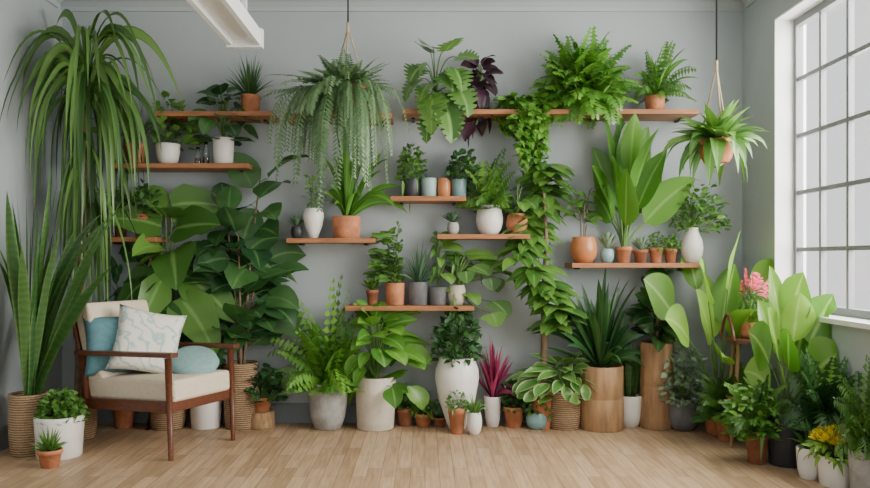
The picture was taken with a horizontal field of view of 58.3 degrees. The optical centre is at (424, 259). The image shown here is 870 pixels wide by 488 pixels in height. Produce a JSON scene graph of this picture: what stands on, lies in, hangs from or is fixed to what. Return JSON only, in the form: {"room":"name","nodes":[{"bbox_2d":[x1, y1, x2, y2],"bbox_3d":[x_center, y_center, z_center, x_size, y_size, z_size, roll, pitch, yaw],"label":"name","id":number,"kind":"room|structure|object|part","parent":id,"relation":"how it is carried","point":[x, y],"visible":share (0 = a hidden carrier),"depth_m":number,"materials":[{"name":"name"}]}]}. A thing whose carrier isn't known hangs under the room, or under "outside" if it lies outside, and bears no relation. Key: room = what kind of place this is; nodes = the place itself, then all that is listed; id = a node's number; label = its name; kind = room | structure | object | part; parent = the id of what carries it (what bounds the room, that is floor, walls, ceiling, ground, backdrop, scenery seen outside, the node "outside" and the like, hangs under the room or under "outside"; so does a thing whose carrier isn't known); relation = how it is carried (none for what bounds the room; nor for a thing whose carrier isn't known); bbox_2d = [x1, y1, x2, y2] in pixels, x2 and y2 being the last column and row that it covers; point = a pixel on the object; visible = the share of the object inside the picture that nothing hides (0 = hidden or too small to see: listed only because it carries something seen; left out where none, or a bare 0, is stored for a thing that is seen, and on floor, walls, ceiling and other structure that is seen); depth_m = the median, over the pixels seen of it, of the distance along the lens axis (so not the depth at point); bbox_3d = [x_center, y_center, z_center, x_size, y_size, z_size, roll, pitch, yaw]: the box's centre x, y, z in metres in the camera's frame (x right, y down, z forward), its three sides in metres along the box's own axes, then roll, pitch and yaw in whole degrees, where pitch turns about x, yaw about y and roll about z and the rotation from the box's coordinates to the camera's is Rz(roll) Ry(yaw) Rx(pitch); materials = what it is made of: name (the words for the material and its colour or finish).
{"room":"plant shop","nodes":[
{"label":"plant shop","id":0,"kind":"room"},
{"bbox_2d":[0,0,61,426],"bbox_3d":[-2.865,-0.375,2.400,0.150,3.250,7.200,0,0,0],"label":"wall","id":1,"kind":"structure","parent":0,"point":[18,18],"depth_m":5.38,"materials":[{"name":"paint"}]},
{"bbox_2d":[0,425,8,450],"bbox_3d":[-2.781,1.175,2.390,0.018,0.150,7.180,0,0,0],"label":"baseboard","id":2,"kind":"structure","parent":1,"relation":"attached to","point":[4,444],"depth_m":5.14,"materials":[{"name":"paint"}]},
{"bbox_2d":[46,0,62,7],"bbox_3d":[-2.745,-1.955,2.355,0.090,0.090,7.110,0,0,0],"label":"trim","id":3,"kind":"structure","parent":1,"relation":"attached to","point":[55,3],"depth_m":5.85,"materials":[{"name":"paint"}]},
{"bbox_2d":[186,0,263,48],"bbox_3d":[-1.155,-1.680,4.115,0.230,0.640,1.830,0,0,0],"label":"ceiling beam","id":4,"kind":"structure","parent":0,"point":[230,19],"depth_m":4.61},
{"bbox_2d":[363,221,405,304],"bbox_3d":[-0.305,0.019,5.821,0.330,0.633,0.298,0,0,0],"label":"potted plant","id":5,"kind":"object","parent":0,"point":[394,291],"depth_m":5.81,"materials":[{"name":"green plant"}]},
{"bbox_2d":[62,12,741,402],"bbox_3d":[-0.140,-0.375,6.075,5.600,3.250,0.150,0,0,0],"label":"wall","id":6,"kind":"structure","parent":0,"point":[196,56],"depth_m":6.00,"materials":[{"name":"paint"}]},
{"bbox_2d":[110,237,168,244],"bbox_3d":[-2.185,-0.143,5.849,0.438,0.050,0.299,0,0,0],"label":"wall shelf","id":7,"kind":"object","parent":6,"relation":"attached to","point":[115,240],"visible":0.51,"depth_m":5.70,"materials":[{"name":"brown wood"}]},
{"bbox_2d":[106,186,130,236],"bbox_3d":[-2.298,-0.365,5.836,0.241,0.393,0.220,0,0,0],"label":"potted plant","id":8,"kind":"object","parent":7,"relation":"on","point":[116,230],"visible":0.27,"depth_m":5.80,"materials":[{"name":"plant"}]},
{"bbox_2d":[127,178,162,236],"bbox_3d":[-2.101,-0.390,5.840,0.283,0.441,0.259,0,0,0],"label":"ivy","id":9,"kind":"object","parent":7,"relation":"on","point":[146,191],"visible":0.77,"depth_m":5.79,"materials":[{"name":"plant"}]},
{"bbox_2d":[115,163,252,173],"bbox_3d":[-1.812,-0.684,5.849,1.038,0.050,0.299,0,0,0],"label":"wall shelf","id":10,"kind":"object","parent":6,"relation":"attached to","point":[153,167],"visible":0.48,"depth_m":5.70,"materials":[{"name":"brown wood"}]},
{"bbox_2d":[114,105,156,162],"bbox_3d":[-2.163,-0.962,5.805,0.383,0.504,0.331,0,0,0],"label":"potted herb","id":11,"kind":"object","parent":10,"relation":"on","point":[147,124],"visible":0.23,"depth_m":5.79,"materials":[{"name":"ceramic"}]},
{"bbox_2d":[146,90,203,162],"bbox_3d":[-1.868,-0.979,5.799,0.441,0.539,0.342,0,0,0],"label":"pothos","id":12,"kind":"object","parent":10,"relation":"on","point":[170,153],"visible":0.84,"depth_m":5.78,"materials":[{"name":"green plant"}]},
{"bbox_2d":[195,142,208,162],"bbox_3d":[-1.664,-0.795,5.820,0.108,0.170,0.048,0,0,0],"label":"glass bottles","id":13,"kind":"object","parent":10,"relation":"on","point":[205,150],"visible":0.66,"depth_m":5.80,"materials":[{"name":"clear glass"}]},
{"bbox_2d":[186,83,259,162],"bbox_3d":[-1.518,-1.017,5.751,0.560,0.615,0.438,0,0,0],"label":"potted peperomia","id":14,"kind":"object","parent":10,"relation":"on","point":[223,147],"visible":0.86,"depth_m":5.78,"materials":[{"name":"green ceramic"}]},
{"bbox_2d":[154,111,279,124],"bbox_3d":[-1.549,-1.064,5.849,0.862,0.050,0.299,0,0,0],"label":"wall shelf","id":15,"kind":"object","parent":6,"relation":"attached to","point":[263,116],"visible":0.66,"depth_m":5.70,"materials":[{"name":"brown wood"}]},
{"bbox_2d":[217,51,274,110],"bbox_3d":[-1.325,-1.330,5.810,0.419,0.480,0.320,0,0,0],"label":"potted grass","id":16,"kind":"object","parent":15,"relation":"on","point":[251,102],"depth_m":5.79,"materials":[{"name":"plant"}]},
{"bbox_2d":[286,238,376,245],"bbox_3d":[-0.691,-0.136,5.849,0.650,0.050,0.299,0,0,0],"label":"wall shelf","id":17,"kind":"object","parent":6,"relation":"attached to","point":[301,241],"visible":0.98,"depth_m":5.70,"materials":[{"name":"brown wood"}]},
{"bbox_2d":[288,215,302,237],"bbox_3d":[-0.953,-0.249,5.845,0.139,0.174,0.126,0,0,22],"label":"potted plant","id":18,"kind":"object","parent":17,"relation":"on","point":[296,231],"visible":0.93,"depth_m":5.81,"materials":[{"name":"ceramic"}]},
{"bbox_2d":[301,165,329,237],"bbox_3d":[-0.824,-0.438,5.846,0.240,0.552,0.215,0,0,-42],"label":"vase","id":19,"kind":"object","parent":17,"relation":"on","point":[313,220],"visible":0.82,"depth_m":5.79,"materials":[{"name":"white ceramic"}]},
{"bbox_2d":[325,124,406,237],"bbox_3d":[-0.453,-0.621,5.772,0.628,0.919,0.388,0,0,7],"label":"bromeliad","id":20,"kind":"object","parent":17,"relation":"on","point":[347,225],"visible":0.85,"depth_m":5.79,"materials":[{"name":"plant"}]},
{"bbox_2d":[284,113,393,126],"bbox_3d":[-0.636,-1.049,5.849,0.789,0.050,0.299,0,0,0],"label":"wall shelf","id":21,"kind":"object","parent":6,"relation":"attached to","point":[389,116],"visible":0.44,"depth_m":5.79,"materials":[{"name":"brown wood"}]},
{"bbox_2d":[97,403,704,422],"bbox_3d":[-0.175,1.175,5.991,5.230,0.150,0.018,0,0,0],"label":"baseboard","id":22,"kind":"structure","parent":6,"relation":"attached to","point":[284,412],"depth_m":5.98,"materials":[{"name":"paint"}]},
{"bbox_2d":[60,0,743,11],"bbox_3d":[-0.175,-1.955,5.955,5.230,0.090,0.090,0,0,0],"label":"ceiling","id":23,"kind":"structure","parent":6,"relation":"attached to","point":[72,5],"depth_m":5.98,"materials":[{"name":"paint"}]},
{"bbox_2d":[345,304,473,311],"bbox_3d":[-0.113,0.361,5.849,0.943,0.050,0.299,0,0,0],"label":"wall shelf","id":24,"kind":"object","parent":6,"relation":"attached to","point":[350,307],"visible":0.94,"depth_m":5.70,"materials":[{"name":"brown wood"}]},
{"bbox_2d":[360,278,382,304],"bbox_3d":[-0.389,0.235,5.847,0.179,0.201,0.163,0,0,21],"label":"potted plant","id":25,"kind":"object","parent":24,"relation":"on","point":[372,295],"visible":0.96,"depth_m":5.81,"materials":[{"name":"ceramic"}]},
{"bbox_2d":[400,240,441,304],"bbox_3d":[-0.007,0.091,5.815,0.364,0.488,0.311,0,0,0],"label":"dracaena","id":26,"kind":"object","parent":24,"relation":"on","point":[417,289],"depth_m":5.80,"materials":[{"name":"green plant"}]},
{"bbox_2d":[390,196,465,205],"bbox_3d":[0.022,-0.443,5.849,0.555,0.050,0.299,0,0,0],"label":"wall shelf","id":27,"kind":"object","parent":6,"relation":"attached to","point":[401,200],"visible":0.88,"depth_m":5.70,"materials":[{"name":"brown wood"}]},
{"bbox_2d":[394,143,427,213],"bbox_3d":[-0.097,-0.610,5.840,0.255,0.544,0.253,0,0,26],"label":"potted plant","id":28,"kind":"object","parent":27,"relation":"on","point":[410,186],"visible":0.99,"depth_m":5.79,"materials":[{"name":"plant"}]},
{"bbox_2d":[421,178,436,195],"bbox_3d":[0.030,-0.540,5.840,0.120,0.142,0.120,0,0,0],"label":"ceramic cup","id":29,"kind":"object","parent":27,"relation":"on","point":[428,185],"visible":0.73,"depth_m":5.79,"materials":[{"name":"ceramic"}]},
{"bbox_2d":[437,178,450,195],"bbox_3d":[0.142,-0.540,5.840,0.105,0.142,0.105,0,0,0],"label":"terracotta cup","id":30,"kind":"object","parent":27,"relation":"on","point":[443,184],"visible":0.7,"depth_m":5.80,"materials":[{"name":"orange ceramic"}]},
{"bbox_2d":[445,148,485,195],"bbox_3d":[0.302,-0.657,5.833,0.304,0.376,0.274,0,0,0],"label":"potted pilea","id":31,"kind":"object","parent":27,"relation":"on","point":[459,185],"depth_m":5.79,"materials":[{"name":"green plant"}]},
{"bbox_2d":[436,234,529,239],"bbox_3d":[0.427,-0.165,5.849,0.680,0.050,0.299,0,0,0],"label":"wall shelf","id":32,"kind":"object","parent":6,"relation":"attached to","point":[439,236],"visible":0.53,"depth_m":5.70,"materials":[{"name":"brown wood"}]},
{"bbox_2d":[442,211,461,233],"bbox_3d":[0.198,-0.278,5.844,0.170,0.174,0.169,0,0,0],"label":"potted succulent","id":33,"kind":"object","parent":32,"relation":"on","point":[452,227],"depth_m":5.81,"materials":[{"name":"white ceramic"}]},
{"bbox_2d":[455,146,514,233],"bbox_3d":[0.467,-0.524,5.781,0.490,0.665,0.378,0,0,0],"label":"areca palm","id":34,"kind":"object","parent":32,"relation":"on","point":[489,217],"depth_m":5.77,"materials":[{"name":"green plant"}]},
{"bbox_2d":[501,176,541,232],"bbox_3d":[0.747,-0.426,5.814,0.358,0.470,0.311,0,0,0],"label":"philodendron","id":35,"kind":"object","parent":32,"relation":"on","point":[513,218],"depth_m":5.78,"materials":[{"name":"green plant"}]},
{"bbox_2d":[402,109,699,122],"bbox_3d":[0.921,-1.079,5.849,2.178,0.050,0.299,0,0,0],"label":"wall shelf","id":36,"kind":"object","parent":6,"relation":"attached to","point":[412,115],"visible":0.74,"depth_m":5.72,"materials":[{"name":"brown wood"}]},
{"bbox_2d":[402,37,478,143],"bbox_3d":[0.112,-1.231,5.697,0.567,0.802,0.451,0,0,0],"label":"potted plant","id":37,"kind":"object","parent":36,"relation":"on","point":[437,109],"depth_m":5.64,"materials":[{"name":"green plant"}]},
{"bbox_2d":[460,55,503,148],"bbox_3d":[0.409,-1.192,5.829,0.342,0.711,0.283,0,0,0],"label":"potted purple croton","id":38,"kind":"object","parent":36,"relation":"on","point":[483,102],"depth_m":5.81,"materials":[{"name":"purple plant"}]},
{"bbox_2d":[492,91,554,183],"bbox_3d":[0.741,-0.897,5.782,0.525,0.674,0.389,0,0,0],"label":"pothos","id":39,"kind":"object","parent":36,"relation":"on","point":[535,131],"visible":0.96,"depth_m":5.70,"materials":[{"name":"plant"}]},
{"bbox_2d":[529,25,641,129],"bbox_3d":[1.181,-1.332,5.682,0.874,0.730,0.597,0,0,0],"label":"fern","id":40,"kind":"object","parent":36,"relation":"on","point":[584,80],"visible":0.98,"depth_m":5.68,"materials":[{"name":"green plant"}]},
{"bbox_2d":[634,40,696,108],"bbox_3d":[1.793,-1.381,5.779,0.501,0.554,0.382,0,0,0],"label":"fern","id":41,"kind":"object","parent":36,"relation":"on","point":[656,90],"visible":0.98,"depth_m":5.79,"materials":[{"name":"green plant"}]},
{"bbox_2d":[565,263,700,269],"bbox_3d":[1.556,0.047,5.849,0.965,0.050,0.299,0,0,0],"label":"wall shelf","id":42,"kind":"object","parent":6,"relation":"attached to","point":[577,266],"visible":0.85,"depth_m":5.70,"materials":[{"name":"brown wood"}]},
{"bbox_2d":[563,184,604,262],"bbox_3d":[1.178,-0.272,5.824,0.300,0.586,0.292,0,0,0],"label":"potted plant","id":43,"kind":"object","parent":42,"relation":"on","point":[583,249],"visible":0.98,"depth_m":5.79,"materials":[{"name":"ceramic"}]},
{"bbox_2d":[597,231,617,262],"bbox_3d":[1.360,-0.098,5.844,0.166,0.237,0.166,0,0,0],"label":"aloe","id":44,"kind":"object","parent":42,"relation":"on","point":[606,254],"depth_m":5.81,"materials":[{"name":"green plant"}]},
{"bbox_2d":[631,236,648,262],"bbox_3d":[1.615,-0.079,5.846,0.155,0.200,0.142,0,0,21],"label":"potted succulent","id":45,"kind":"object","parent":42,"relation":"on","point":[640,256],"visible":1,"depth_m":5.81,"materials":[{"name":"orange ceramic"}]},
{"bbox_2d":[592,113,695,262],"bbox_3d":[1.614,-0.537,5.713,0.777,1.116,0.514,0,0,0],"label":"potted plant","id":46,"kind":"object","parent":42,"relation":"on","point":[632,181],"visible":0.99,"depth_m":5.80,"materials":[{"name":"green plant"}]},
{"bbox_2d":[645,231,666,262],"bbox_3d":[1.727,-0.097,5.839,0.164,0.236,0.174,0,0,0],"label":"potted succulent","id":47,"kind":"object","parent":42,"relation":"on","point":[655,252],"visible":0.99,"depth_m":5.81,"materials":[{"name":"orange ceramic"}]},
{"bbox_2d":[661,233,681,262],"bbox_3d":[1.837,-0.091,5.838,0.152,0.224,0.148,0,0,31],"label":"potted succulent","id":48,"kind":"object","parent":42,"relation":"on","point":[670,254],"visible":0.99,"depth_m":5.81,"materials":[{"name":"orange ceramic"}]},
{"bbox_2d":[669,179,731,262],"bbox_3d":[2.066,-0.301,5.791,0.465,0.644,0.358,0,0,0],"label":"potted plant","id":49,"kind":"object","parent":42,"relation":"on","point":[692,247],"visible":0.92,"depth_m":5.79,"materials":[{"name":"plant"}]},
{"bbox_2d":[0,423,827,487],"bbox_3d":[-0.140,1.300,2.475,5.600,0.100,7.350,0,0,0],"label":"floor","id":50,"kind":"structure","parent":0,"point":[284,455],"depth_m":4.79,"materials":[{"name":"brown wood"}]},
{"bbox_2d":[29,426,67,468],"bbox_3d":[-2.275,1.126,4.719,0.182,0.248,0.199,0,0,11],"label":"potted haworthia","id":51,"kind":"object","parent":50,"relation":"on","point":[49,453],"visible":1,"depth_m":4.68,"materials":[{"name":"ceramic"}]},
{"bbox_2d":[0,168,124,456],"bbox_3d":[-2.408,0.330,4.990,0.720,1.841,0.663,0,0,35],"label":"snake plant","id":52,"kind":"object","parent":50,"relation":"on","point":[40,331],"visible":0.93,"depth_m":4.98,"materials":[{"name":"green plant"}]},
{"bbox_2d":[33,386,91,460],"bbox_3d":[-2.314,1.028,4.973,0.337,0.443,0.340,0,0,0],"label":"boxwood","id":53,"kind":"object","parent":50,"relation":"on","point":[65,411],"visible":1,"depth_m":4.90,"materials":[{"name":"white ceramic"}]},
{"bbox_2d":[0,9,183,439],"bbox_3d":[-2.305,-0.285,5.448,1.040,3.071,1.054,0,0,8],"label":"potted plant","id":54,"kind":"object","parent":50,"relation":"on","point":[98,86],"visible":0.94,"depth_m":5.38,"materials":[{"name":"plant"}]},
{"bbox_2d":[94,243,208,428],"bbox_3d":[-2.036,0.562,5.796,0.884,1.376,0.348,0,0,0],"label":"rubber plant","id":55,"kind":"object","parent":50,"relation":"on","point":[122,419],"visible":0.16,"depth_m":5.79,"materials":[{"name":"green plant"}]},
{"bbox_2d":[72,300,238,460],"bbox_3d":[-1.852,0.770,5.320,0.934,0.966,0.665,0,0,25],"label":"armchair","id":56,"kind":"object","parent":50,"relation":"on","point":[168,392],"visible":0.75,"depth_m":5.11,"materials":[{"name":"beige fabric"}]},
{"bbox_3d":[-2.303,0.650,5.222,0.200,0.609,0.036,0,0,25],"label":"post","id":57,"kind":"part","parent":56,"relation":"part of","materials":[{"name":"brown wood"}]},
{"bbox_3d":[-2.271,0.941,5.184,0.093,0.625,0.046,0,0,25],"label":"leg","id":58,"kind":"part","parent":56,"relation":"part of","materials":[{"name":"brown wood"}]},
{"bbox_2d":[77,300,148,380],"bbox_3d":[-2.127,0.550,5.448,0.140,0.520,0.570,-18,-7,24],"label":"cushion","id":59,"kind":"object","parent":56,"relation":"on","point":[91,311],"depth_m":5.23,"materials":[{"name":"beige fabric"}]},
{"bbox_2d":[82,316,144,377],"bbox_3d":[-2.087,0.570,5.274,0.420,0.408,0.188,0,0,-32],"label":"throw pillow","id":60,"kind":"object","parent":56,"relation":"on","point":[100,333],"visible":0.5,"depth_m":5.17,"materials":[{"name":"fabric"}]},
{"bbox_3d":[-1.937,0.935,5.028,0.720,0.070,0.028,-2,-1,25],"label":"rail","id":61,"kind":"part","parent":56,"relation":"part of","materials":[{"name":"brown wood"}]},
{"bbox_3d":[-1.937,0.605,5.028,0.840,0.030,0.065,-2,-1,25],"label":"armrest","id":62,"kind":"part","parent":56,"relation":"part of","materials":[{"name":"brown wood"}]},
{"bbox_2d":[105,304,186,373],"bbox_3d":[-1.876,0.550,5.276,0.527,0.511,0.239,0,0,-21],"label":"patterned throw pillow","id":63,"kind":"object","parent":56,"relation":"on","point":[138,330],"visible":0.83,"depth_m":5.21,"materials":[{"name":"fabric"}]},
{"bbox_3d":[-2.017,0.941,5.728,0.093,0.625,0.046,0,0,25],"label":"leg","id":64,"kind":"part","parent":56,"relation":"part of","materials":[{"name":"brown wood"}]},
{"bbox_2d":[88,370,229,401],"bbox_3d":[-1.801,0.840,5.296,0.760,0.157,0.550,-2,-1,25],"label":"seat cushion","id":65,"kind":"object","parent":56,"relation":"on","point":[142,386],"depth_m":5.09,"materials":[{"name":"beige fabric"}]},
{"bbox_3d":[-1.598,0.932,4.870,0.062,0.636,0.046,0,0,25],"label":"leg","id":66,"kind":"part","parent":56,"relation":"part of","materials":[{"name":"brown wood"}]},
{"bbox_2d":[172,346,219,373],"bbox_3d":[-1.578,0.695,5.324,0.339,0.199,0.309,0,0,-8],"label":"cushion","id":67,"kind":"object","parent":56,"relation":"on","point":[190,359],"visible":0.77,"depth_m":5.24,"materials":[{"name":"fabric"}]},
{"bbox_3d":[-1.484,0.925,5.148,0.030,0.070,0.580,0,0,25],"label":"rail","id":68,"kind":"part","parent":56,"relation":"part of","materials":[{"name":"brown wood"}]},
{"bbox_3d":[-1.683,0.605,5.572,0.840,0.030,0.065,-2,-1,25],"label":"armrest","id":69,"kind":"part","parent":56,"relation":"part of","materials":[{"name":"brown wood"}]},
{"bbox_3d":[-1.344,0.932,5.414,0.062,0.636,0.046,0,0,25],"label":"leg","id":70,"kind":"part","parent":56,"relation":"part of","materials":[{"name":"brown wood"}]},
{"bbox_2d":[107,184,234,430],"bbox_3d":[-1.802,0.338,5.709,1.073,1.824,0.522,0,0,0],"label":"potted plant","id":71,"kind":"object","parent":50,"relation":"on","point":[193,211],"visible":0.54,"depth_m":5.73,"materials":[{"name":"green plant"}]},
{"bbox_2d":[187,336,226,429],"bbox_3d":[-1.655,0.857,5.820,0.455,0.786,0.300,0,0,0],"label":"ceramic pot","id":72,"kind":"object","parent":50,"relation":"on","point":[208,416],"visible":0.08,"depth_m":5.75,"materials":[{"name":"ceramic"}]},
{"bbox_2d":[189,152,308,429],"bbox_3d":[-1.351,0.219,5.732,0.995,2.062,0.477,0,0,0],"label":"fiddle leaf fig","id":73,"kind":"object","parent":50,"relation":"on","point":[259,267],"visible":0.84,"depth_m":5.76,"materials":[{"name":"plant"}]},
{"bbox_2d":[243,363,288,429],"bbox_3d":[-1.201,1.004,5.820,0.372,0.492,0.301,0,0,0],"label":"potted plant","id":74,"kind":"object","parent":50,"relation":"on","point":[263,418],"depth_m":5.77,"materials":[{"name":"green plant"}]},
{"bbox_2d":[267,274,374,430],"bbox_3d":[-0.743,0.673,5.676,0.896,1.154,0.589,0,0,0],"label":"potted plant","id":75,"kind":"object","parent":50,"relation":"on","point":[323,376],"visible":0.92,"depth_m":5.71,"materials":[{"name":"green plant"}]},
{"bbox_2d":[344,299,431,431],"bbox_3d":[-0.286,0.772,5.750,0.680,0.956,0.440,0,0,0],"label":"potted plant","id":76,"kind":"object","parent":50,"relation":"on","point":[376,406],"depth_m":5.69,"materials":[{"name":"green plant"}]},
{"bbox_2d":[395,382,416,426],"bbox_3d":[-0.149,1.086,5.873,0.221,0.328,0.194,0,0,0],"label":"terracotta pot","id":77,"kind":"object","parent":50,"relation":"on","point":[403,410],"visible":0.53,"depth_m":5.84,"materials":[{"name":"ceramic"}]},
{"bbox_2d":[410,391,437,426],"bbox_3d":[-0.005,1.121,5.866,0.211,0.257,0.207,0,0,0],"label":"terracotta pot","id":78,"kind":"object","parent":50,"relation":"on","point":[423,418],"visible":0.68,"depth_m":5.82,"materials":[{"name":"ceramic"}]},
{"bbox_2d":[429,403,445,426],"bbox_3d":[0.115,1.165,5.863,0.184,0.170,0.169,0,0,21],"label":"terracotta pot","id":79,"kind":"object","parent":50,"relation":"on","point":[439,419],"visible":0.81,"depth_m":5.82,"materials":[{"name":"ceramic"}]},
{"bbox_2d":[445,390,468,434],"bbox_3d":[0.233,1.089,5.626,0.191,0.322,0.185,0,0,0],"label":"terracotta pot","id":80,"kind":"object","parent":50,"relation":"on","point":[456,416],"visible":0.99,"depth_m":5.59,"materials":[{"name":"ceramic"}]},
{"bbox_2d":[429,304,487,428],"bbox_3d":[0.246,0.776,5.757,0.447,0.947,0.425,0,0,0],"label":"planter","id":81,"kind":"object","parent":50,"relation":"on","point":[455,369],"visible":0.97,"depth_m":5.68,"materials":[{"name":"ceramic"}]},
{"bbox_2d":[462,393,488,434],"bbox_3d":[0.355,1.096,5.597,0.196,0.308,0.185,0,0,34],"label":"ceramic pot","id":82,"kind":"object","parent":50,"relation":"on","point":[474,419],"visible":0.99,"depth_m":5.57,"materials":[{"name":"ceramic"}]},
{"bbox_2d":[479,341,513,426],"bbox_3d":[0.516,0.904,5.824,0.324,0.692,0.291,0,0,0],"label":"cordyline","id":83,"kind":"object","parent":50,"relation":"on","point":[494,377],"depth_m":5.83,"materials":[{"name":"plant"}]},
{"bbox_2d":[523,398,552,429],"bbox_3d":[0.841,1.099,5.794,0.253,0.301,0.254,0,0,0],"label":"ceramic pot","id":84,"kind":"object","parent":50,"relation":"on","point":[535,421],"visible":0.67,"depth_m":5.72,"materials":[{"name":"ceramic"}]},
{"bbox_2d":[489,162,588,429],"bbox_3d":[0.830,0.262,5.698,0.755,1.975,0.544,0,0,0],"label":"tree","id":85,"kind":"object","parent":50,"relation":"on","point":[525,251],"visible":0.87,"depth_m":5.71,"materials":[{"name":"green plant"}]},
{"bbox_2d":[505,352,595,429],"bbox_3d":[0.961,0.966,5.717,0.729,0.568,0.506,0,0,0],"label":"potted calathea","id":86,"kind":"object","parent":50,"relation":"on","point":[566,398],"depth_m":5.70,"materials":[{"name":"green plant"}]},
{"bbox_2d":[532,261,644,432],"bbox_3d":[1.208,0.629,5.642,0.857,1.243,0.656,0,0,0],"label":"potted plant","id":87,"kind":"object","parent":50,"relation":"on","point":[600,341],"visible":0.95,"depth_m":5.68,"materials":[{"name":"green plant"}]},
{"bbox_2d":[617,339,641,427],"bbox_3d":[1.537,0.922,5.868,0.188,0.656,0.192,0,0,-38],"label":"snake plant","id":88,"kind":"object","parent":50,"relation":"on","point":[632,401],"visible":0.75,"depth_m":5.81,"materials":[{"name":"green plant"}]},
{"bbox_2d":[621,268,683,430],"bbox_3d":[1.717,0.645,5.800,0.484,1.211,0.340,0,0,0],"label":"potted plant","id":89,"kind":"object","parent":50,"relation":"on","point":[654,412],"visible":0.59,"depth_m":5.75,"materials":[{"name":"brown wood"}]},
{"bbox_2d":[655,344,712,431],"bbox_3d":[1.913,0.935,5.734,0.512,0.630,0.473,0,0,0],"label":"potted dusty miller","id":90,"kind":"object","parent":50,"relation":"on","point":[680,416],"visible":0.83,"depth_m":5.67,"materials":[{"name":"plant"}]},
{"bbox_2d":[644,230,773,435],"bbox_3d":[2.005,0.518,5.511,0.846,1.464,0.919,0,0,0],"label":"banana plant","id":91,"kind":"object","parent":50,"relation":"on","point":[719,298],"visible":0.52,"depth_m":5.59,"materials":[{"name":"green plant"}]},
{"bbox_2d":[690,362,777,441],"bbox_3d":[2.125,0.967,5.428,0.606,0.565,0.609,0,0,0],"label":"fern","id":92,"kind":"object","parent":50,"relation":"on","point":[709,407],"visible":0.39,"depth_m":5.37,"materials":[{"name":"green plant"}]},
{"bbox_2d":[719,313,769,446],"bbox_3d":[2.187,0.803,5.301,0.320,0.888,0.304,0,0,9],"label":"stool","id":93,"kind":"object","parent":50,"relation":"on","point":[733,340],"visible":0.38,"depth_m":5.23,"materials":[{"name":"brown wood"}]},
{"bbox_2d":[737,267,768,337],"bbox_3d":[2.298,0.289,5.288,0.314,0.480,0.374,0,0,0],"label":"flowers","id":94,"kind":"object","parent":93,"relation":"on","point":[756,281],"visible":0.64,"depth_m":5.27,"materials":[{"name":"pink plant"}]},
{"bbox_2d":[718,374,790,464],"bbox_3d":[2.020,0.967,4.781,0.412,0.566,0.470,0,0,0],"label":"potted plant","id":95,"kind":"object","parent":50,"relation":"on","point":[753,407],"visible":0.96,"depth_m":4.75,"materials":[{"name":"green plant"}]},
{"bbox_2d":[744,266,841,467],"bbox_3d":[2.254,0.642,4.752,0.459,1.215,0.751,0,0,0],"label":"banana plant","id":96,"kind":"object","parent":50,"relation":"on","point":[791,308],"visible":0.66,"depth_m":4.73,"materials":[{"name":"plant"}]},
{"bbox_2d":[787,428,821,480],"bbox_3d":[2.196,1.093,4.456,0.202,0.315,0.232,0,0,0],"label":"potted plant","id":97,"kind":"object","parent":50,"relation":"on","point":[807,470],"visible":0.52,"depth_m":4.42,"materials":[{"name":"ceramic"}]},
{"bbox_2d":[778,344,861,450],"bbox_3d":[2.246,0.869,4.492,0.363,0.763,0.457,0,0,0],"label":"palm","id":98,"kind":"object","parent":50,"relation":"on","point":[818,409],"visible":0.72,"depth_m":4.45,"materials":[{"name":"plant"}]},
{"bbox_2d":[801,423,848,487],"bbox_3d":[2.278,1.076,4.327,0.340,0.348,0.332,0,0,-39],"label":"flowers","id":99,"kind":"object","parent":50,"relation":"on","point":[833,470],"visible":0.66,"depth_m":4.28,"materials":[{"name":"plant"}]},
{"bbox_2d":[833,355,869,487],"bbox_3d":[2.308,0.869,4.163,0.279,0.762,0.307,0,0,0],"label":"palm","id":100,"kind":"object","parent":50,"relation":"on","point":[857,448],"visible":1,"depth_m":4.14,"materials":[{"name":"plant"}]},
{"bbox_2d":[429,231,467,304],"bbox_3d":[0.179,0.057,5.840,0.299,0.556,0.260,0,0,0],"label":"peace lily","id":101,"kind":"object","parent":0,"point":[437,294],"depth_m":5.81,"materials":[{"name":"green plant"}]},
{"bbox_2d":[448,249,515,327],"bbox_3d":[0.442,0.209,5.843,0.540,0.586,0.255,0,0,0],"label":"potted syngonium","id":102,"kind":"object","parent":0,"point":[502,308],"depth_m":5.78,"materials":[{"name":"green plant"}]},
{"bbox_2d":[496,378,528,427],"bbox_3d":[0.662,1.058,5.850,0.263,0.383,0.239,0,0,0],"label":"basil","id":103,"kind":"object","parent":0,"point":[513,412],"depth_m":5.80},
{"bbox_2d":[742,0,869,432],"bbox_3d":[2.550,-0.375,2.400,0.220,3.250,7.200,0,0,0],"label":"wall","id":104,"kind":"structure","parent":0,"point":[853,343],"depth_m":5.64,"materials":[{"name":"paint"}]},
{"bbox_2d":[741,0,756,7],"bbox_3d":[2.395,-1.955,2.355,0.090,0.090,7.110,0,0,0],"label":"trim","id":105,"kind":"structure","parent":104,"relation":"attached to","point":[747,3],"depth_m":5.85,"materials":[{"name":"paint"}]},
{"bbox_2d":[774,0,869,329],"bbox_3d":[2.520,-0.652,3.170,0.260,2.055,4.540,0,0,0],"label":"window","id":106,"kind":"structure","parent":104,"relation":"in","point":[790,75],"depth_m":5.39,"materials":[{"name":"white paint"}]},
{"bbox_3d":[-0.140,-2.050,2.475,5.600,0.100,7.350,0,0,0],"label":"ceiling","id":107,"kind":"structure","parent":0,"visible":0},
{"bbox_2d":[260,0,408,211],"bbox_3d":[-0.629,-1.158,5.429,0.982,1.680,1.007,0,0,-39],"label":"fern","id":108,"kind":"object","parent":107,"relation":"hanging from","point":[341,94],"visible":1,"depth_m":5.29,"materials":[{"name":"plant"}]},
{"bbox_2d":[661,0,767,184],"bbox_3d":[1.968,-1.249,5.290,0.575,1.499,0.750,0,0,-27],"label":"spider plant","id":109,"kind":"object","parent":107,"relation":"hanging from","point":[714,142],"visible":1,"depth_m":5.22,"materials":[{"name":"plant"}]}
]}

